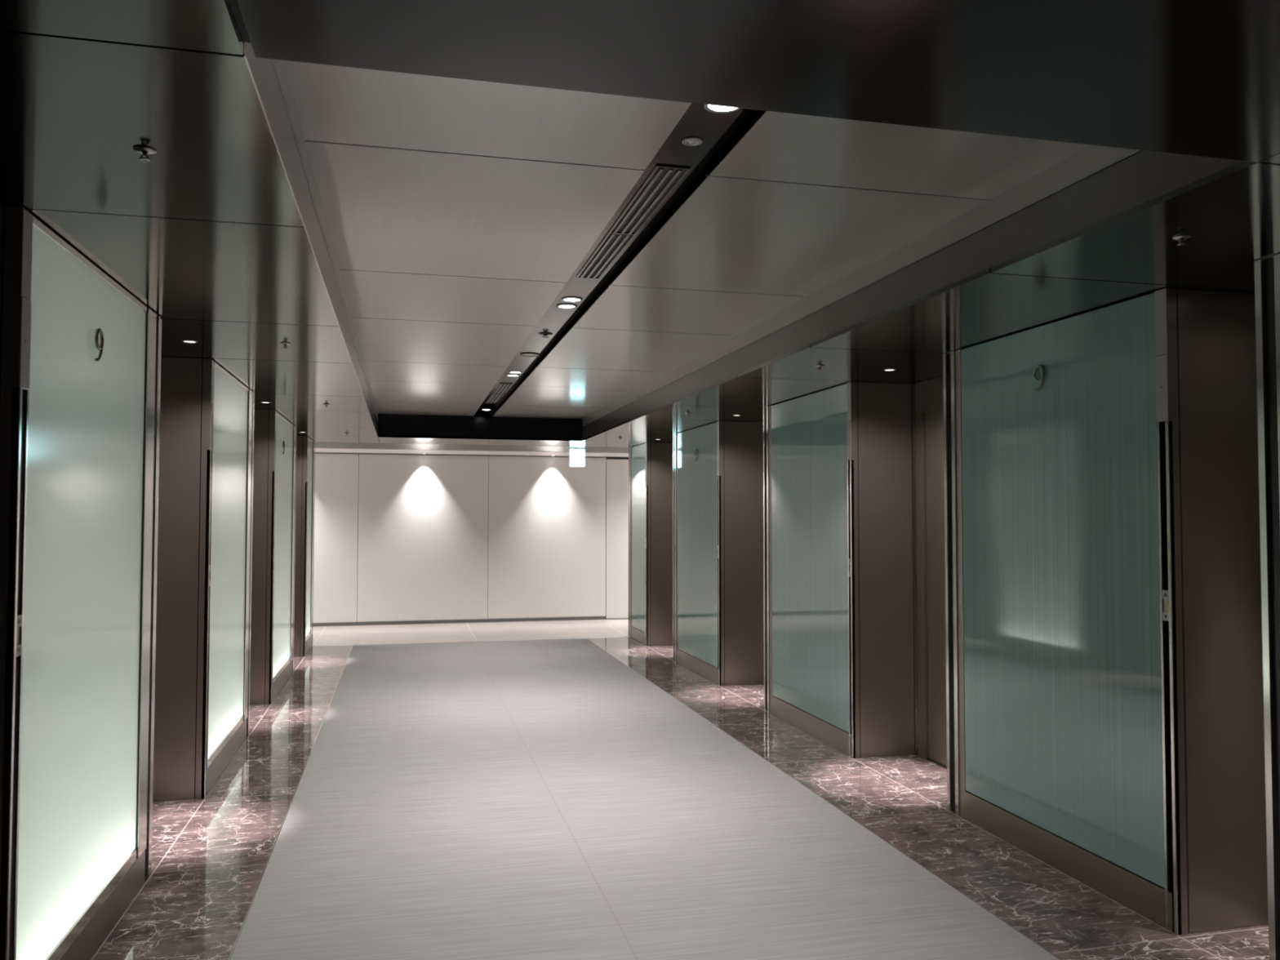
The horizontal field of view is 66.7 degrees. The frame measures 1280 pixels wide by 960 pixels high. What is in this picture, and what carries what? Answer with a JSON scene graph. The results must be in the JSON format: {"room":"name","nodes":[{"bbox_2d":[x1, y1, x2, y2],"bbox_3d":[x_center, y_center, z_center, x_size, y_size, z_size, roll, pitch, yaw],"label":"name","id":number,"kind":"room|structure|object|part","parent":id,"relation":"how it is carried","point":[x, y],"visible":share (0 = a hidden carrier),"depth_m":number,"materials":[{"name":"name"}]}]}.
{"room":"elevator lobby","nodes":[
{"label":"elevator lobby","id":0,"kind":"room"},
{"bbox_2d":[313,452,628,622],"bbox_3d":[-2.489,0.870,14.531,16.000,2.490,0.200,1,-2,-14],"label":"wall","id":1,"kind":"structure","parent":0,"point":[398,537],"depth_m":14.38,"materials":[{"name":"white paint"}]},
{"bbox_2d":[312,616,604,626],"bbox_3d":[-2.468,2.086,14.396,16.000,0.047,0.028,1,-2,-14],"label":"baseboard","id":2,"kind":"structure","parent":1,"relation":"attached to","point":[547,619],"depth_m":14.33,"materials":[{"name":"grey"}]},
{"bbox_2d":[605,457,628,618],"bbox_3d":[-0.062,0.892,15.025,0.938,2.462,0.020,1,-2,-14],"label":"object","id":3,"kind":"structure","parent":1,"relation":"in","point":[617,468],"depth_m":14.94,"materials":[{"name":"white paint"}]},
{"bbox_2d":[0,0,1279,457],"bbox_3d":[-0.554,-0.866,6.588,16.000,0.426,19.000,1,-2,-14],"label":"ceiling","id":4,"kind":"structure","parent":0,"point":[403,196],"depth_m":3.09,"materials":[{"name":"grey paint"}]},
{"bbox_2d":[133,146,156,161],"bbox_3d":[-1.210,-0.794,2.377,0.052,0.026,0.052,1,-2,-14],"label":"sprinkler head","id":5,"kind":"object","parent":4,"relation":"attached to","point":[145,151],"visible":1,"depth_m":2.37},
{"bbox_2d":[182,340,197,342],"bbox_3d":[-2.320,-0.713,5.013,0.076,0.004,0.076,1,-2,-14],"label":"recessed light","id":6,"kind":"object","parent":4,"relation":"in","point":[184,341],"visible":1,"depth_m":5.01,"materials":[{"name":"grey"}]},
{"bbox_2d":[280,342,290,348],"bbox_3d":[-1.846,-0.699,5.065,0.052,0.026,0.052,1,-2,-14],"label":"sprinkler head","id":7,"kind":"object","parent":4,"relation":"attached to","point":[284,344],"visible":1,"depth_m":5.06},
{"bbox_2d":[485,382,512,403],"bbox_3d":[-1.400,-0.846,9.589,0.120,0.009,1.582,1,-2,-14],"label":"ceiling vent","id":8,"kind":"object","parent":4,"relation":"in","point":[501,388],"visible":1,"depth_m":9.47,"materials":[{"name":"black metal"}]},
{"bbox_2d":[506,373,519,376],"bbox_3d":[-1.085,-0.893,8.311,0.116,0.006,0.116,1,-2,-14],"label":"recessed light","id":9,"kind":"object","parent":4,"relation":"in","point":[509,375],"visible":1,"depth_m":8.29,"materials":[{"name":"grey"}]},
{"bbox_2d":[508,370,522,373],"bbox_3d":[-1.040,-0.899,8.127,0.116,0.006,0.116,1,-2,-14],"label":"recessed light","id":10,"kind":"object","parent":4,"relation":"in","point":[513,371],"visible":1,"depth_m":8.12,"materials":[{"name":"grey"}]},
{"bbox_2d":[520,352,539,356],"bbox_3d":[-0.820,-0.930,7.236,0.144,0.005,0.144,1,-2,-14],"label":"loudspeaker","id":11,"kind":"object","parent":4,"relation":"attached to","point":[526,354],"visible":1,"depth_m":7.23,"materials":[{"name":"grey"}]},
{"bbox_2d":[538,332,552,337],"bbox_3d":[-0.622,-0.950,6.400,0.092,0.026,0.092,1,-2,-14],"label":"sprinkler head","id":12,"kind":"object","parent":4,"relation":"attached to","point":[545,335],"visible":1,"depth_m":6.38},
{"bbox_2d":[556,303,577,308],"bbox_3d":[-0.417,-0.990,5.552,0.116,0.006,0.116,1,-2,-14],"label":"recessed light","id":13,"kind":"object","parent":4,"relation":"in","point":[562,305],"visible":1,"depth_m":5.54,"materials":[{"name":"grey"}]},
{"bbox_2d":[561,297,582,302],"bbox_3d":[-0.375,-0.996,5.378,0.116,0.006,0.116,1,-2,-14],"label":"recessed light","id":14,"kind":"object","parent":4,"relation":"in","point":[565,299],"visible":1,"depth_m":5.37,"materials":[{"name":"grey"}]},
{"bbox_2d":[568,447,584,466],"bbox_3d":[-0.840,-0.303,12.957,0.205,0.254,0.054,1,-2,-14],"label":"exit sign","id":15,"kind":"object","parent":4,"relation":"hanging from","point":[576,456],"visible":1,"depth_m":12.93,"materials":[{"name":"white paint"}]},
{"bbox_2d":[576,164,690,279],"bbox_3d":[-0.073,-1.040,4.101,0.120,0.009,1.602,1,-2,-14],"label":"ceiling vent","id":16,"kind":"object","parent":4,"relation":"in","point":[662,180],"visible":1,"depth_m":3.88,"materials":[{"name":"black metal"}]},
{"bbox_2d":[681,137,702,146],"bbox_3d":[0.167,-1.076,3.100,0.068,0.008,0.068,1,-2,-14],"label":"recessed light","id":17,"kind":"object","parent":4,"relation":"in","point":[690,141],"visible":1,"depth_m":3.09,"materials":[{"name":"grey metal"}]},
{"bbox_2d":[703,104,741,113],"bbox_3d":[0.243,-1.087,2.820,0.116,0.006,0.116,1,-2,-14],"label":"recessed light","id":18,"kind":"object","parent":4,"relation":"in","point":[713,108],"visible":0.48,"depth_m":2.85,"materials":[{"name":"grey glass"}]},
{"bbox_2d":[815,364,824,370],"bbox_3d":[1.074,-0.669,5.804,0.052,0.026,0.052,1,-2,-14],"label":"sprinkler head","id":19,"kind":"object","parent":4,"relation":"attached to","point":[817,366],"visible":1,"depth_m":5.79},
{"bbox_2d":[883,368,895,371],"bbox_3d":[1.530,-0.674,5.963,0.076,0.004,0.076,1,-2,-14],"label":"recessed light","id":20,"kind":"object","parent":4,"relation":"in","point":[886,370],"visible":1,"depth_m":5.96,"materials":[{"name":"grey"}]},
{"bbox_2d":[1172,235,1191,246],"bbox_3d":[1.733,-0.764,3.112,0.052,0.026,0.052,1,-2,-14],"label":"sprinkler head","id":21,"kind":"object","parent":4,"relation":"attached to","point":[1180,237],"visible":1,"depth_m":3.10},
{"bbox_2d":[90,618,1269,959],"bbox_3d":[-0.557,1.891,6.490,16.000,0.120,19.000,1,-2,-14],"label":"floor","id":22,"kind":"structure","parent":0,"point":[211,854],"depth_m":5.03,"materials":[{"name":"brown tile"}]},
{"bbox_2d":[0,205,161,959],"bbox_3d":[-2.185,0.479,3.514,0.458,2.486,1.637,1,-2,-14],"label":"glass door","id":23,"kind":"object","parent":22,"relation":"on","point":[80,355],"visible":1,"depth_m":3.27,"materials":[{"name":"pale green frosted glass"},{"name":"bronze"},{"name":"polished steel"}]},
{"bbox_3d":[-1.982,1.650,3.496,0.018,0.145,1.487,1,-2,-14],"label":"kick plate","id":24,"kind":"part","parent":23,"relation":"part of","materials":[{"name":"brown metal"}]},
{"bbox_2d":[152,356,254,801],"bbox_3d":[-2.851,0.575,6.242,0.447,2.486,1.604,1,-2,-14],"label":"pier","id":25,"kind":"object","parent":22,"relation":"on","point":[202,661],"visible":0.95,"depth_m":5.52,"materials":[{"name":"pale green frosted glass"},{"name":"bronze"},{"name":"polished steel"}]},
{"bbox_3d":[-2.642,1.746,6.225,0.018,0.145,1.454,1,-2,-14],"label":"kick plate","id":26,"kind":"part","parent":25,"relation":"part of","materials":[{"name":"brown metal"}]},
{"bbox_3d":[-2.627,0.489,6.212,0.012,2.266,1.284,1,-2,-14],"label":"glass panel","id":27,"kind":"part","parent":25,"relation":"part of","materials":[{"name":"white glass"}]},
{"bbox_2d":[249,409,296,705],"bbox_3d":[-3.511,0.672,8.998,0.458,2.486,1.663,1,-2,-14],"label":"pier","id":28,"kind":"object","parent":22,"relation":"on","point":[274,460],"visible":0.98,"depth_m":8.27,"materials":[{"name":"pale green frosted glass"},{"name":"bronze"},{"name":"polished steel"}]},
{"bbox_3d":[-3.308,1.843,8.980,0.018,0.145,1.513,1,-2,-14],"label":"kick plate","id":29,"kind":"part","parent":28,"relation":"part of","materials":[{"name":"brown metal"}]},
{"bbox_3d":[-3.293,0.587,8.966,0.012,2.266,1.343,1,-2,-14],"label":"glass panel","id":30,"kind":"part","parent":28,"relation":"part of","materials":[{"name":"white glass"}]},
{"bbox_2d":[293,435,315,656],"bbox_3d":[-4.102,0.758,11.417,0.447,2.486,0.960,1,-2,-14],"label":"pier","id":31,"kind":"object","parent":22,"relation":"on","point":[305,446],"visible":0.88,"depth_m":11.02,"materials":[{"name":"brown metal"}]},
{"bbox_3d":[-3.893,1.929,11.400,0.018,0.145,0.810,1,-2,-14],"label":"kick plate","id":32,"kind":"part","parent":31,"relation":"part of","materials":[{"name":"brown metal"}]},
{"bbox_3d":[-3.879,0.672,11.386,0.012,2.266,0.640,1,-2,-14],"label":"glass panel","id":33,"kind":"part","parent":31,"relation":"part of","materials":[{"name":"white glass"}]},
{"bbox_2d":[227,638,1061,959],"bbox_3d":[-0.281,1.766,4.727,2.907,0.006,15.437,1,-2,-14],"label":"carpet","id":34,"kind":"object","parent":22,"relation":"on","point":[538,799],"visible":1,"depth_m":4.71,"materials":[{"name":"carpet"}]},
{"bbox_2d":[627,442,672,645],"bbox_3d":[0.179,0.799,12.436,0.447,2.486,0.988,1,-2,-14],"label":"pier","id":35,"kind":"object","parent":22,"relation":"on","point":[650,464],"visible":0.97,"depth_m":11.97,"materials":[{"name":"brown metal"}]},
{"bbox_3d":[-0.013,1.965,12.284,0.018,0.145,0.807,1,-2,-14],"label":"kick plate","id":36,"kind":"part","parent":35,"relation":"part of","materials":[{"name":"brown metal"}]},
{"bbox_3d":[-0.013,0.722,12.339,0.012,2.331,0.761,1,-2,-14],"label":"glass panel","id":37,"kind":"part","parent":35,"relation":"part of","materials":[{"name":"glass"}]},
{"bbox_2d":[672,421,764,685],"bbox_3d":[0.765,0.713,9.989,0.458,2.486,1.616,1,-2,-14],"label":"pier","id":38,"kind":"object","parent":22,"relation":"on","point":[718,625],"visible":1,"depth_m":9.26,"materials":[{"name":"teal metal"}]},
{"bbox_3d":[0.579,1.879,9.838,0.018,0.145,1.435,1,-2,-14],"label":"kick plate","id":39,"kind":"part","parent":38,"relation":"part of","materials":[{"name":"brown metal"}]},
{"bbox_3d":[0.579,0.636,9.893,0.012,2.331,1.389,1,-2,-14],"label":"glass panel","id":40,"kind":"part","parent":38,"relation":"part of","materials":[{"name":"teal glass"}]},
{"bbox_2d":[763,382,914,758],"bbox_3d":[1.426,0.617,7.279,0.447,2.486,1.628,1,-2,-14],"label":"pier","id":41,"kind":"object","parent":22,"relation":"on","point":[838,596],"visible":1,"depth_m":6.60,"materials":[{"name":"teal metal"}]},
{"bbox_3d":[1.234,0.540,7.182,0.012,2.331,1.401,1,-2,-14],"label":"glass panel","id":42,"kind":"part","parent":41,"relation":"part of","materials":[{"name":"teal glass"}]},
{"bbox_3d":[1.235,1.783,7.127,0.018,0.145,1.447,1,-2,-14],"label":"kick plate","id":43,"kind":"part","parent":41,"relation":"part of","materials":[{"name":"brown metal"}]},
{"bbox_2d":[942,288,1268,934],"bbox_3d":[2.071,0.522,4.588,0.458,2.486,1.616,1,-2,-14],"label":"pier","id":44,"kind":"object","parent":22,"relation":"on","point":[1104,686],"visible":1,"depth_m":4.04,"materials":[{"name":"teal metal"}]},
{"bbox_3d":[1.885,0.445,4.492,0.012,2.331,1.389,1,-2,-14],"label":"glass panel","id":45,"kind":"part","parent":44,"relation":"part of","materials":[{"name":"teal glass"}]},
{"bbox_3d":[1.885,1.688,4.437,0.018,0.145,1.435,1,-2,-14],"label":"kick plate","id":46,"kind":"part","parent":44,"relation":"part of","materials":[{"name":"brown metal"}]},
{"bbox_2d":[1253,253,1279,959],"bbox_3d":[2.550,0.453,2.630,0.447,2.486,1.602,1,-2,-14],"label":"pier","id":47,"kind":"object","parent":22,"relation":"on","point":[1267,273],"visible":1,"depth_m":3.33,"materials":[{"name":"brown metal"}]},
{"bbox_2d":[911,376,943,759],"bbox_3d":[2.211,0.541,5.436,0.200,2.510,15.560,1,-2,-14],"label":"door frame","id":48,"kind":"structure","parent":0,"point":[929,393],"depth_m":6.44,"materials":[{"name":"brown metal"}]},
{"bbox_2d":[911,382,946,768],"bbox_3d":[2.002,0.573,5.991,0.061,2.486,1.141,1,-2,-14],"label":"door","id":49,"kind":"structure","parent":48,"relation":"in","point":[935,473],"depth_m":6.32,"materials":[{"name":"brown metal"}]}
]}

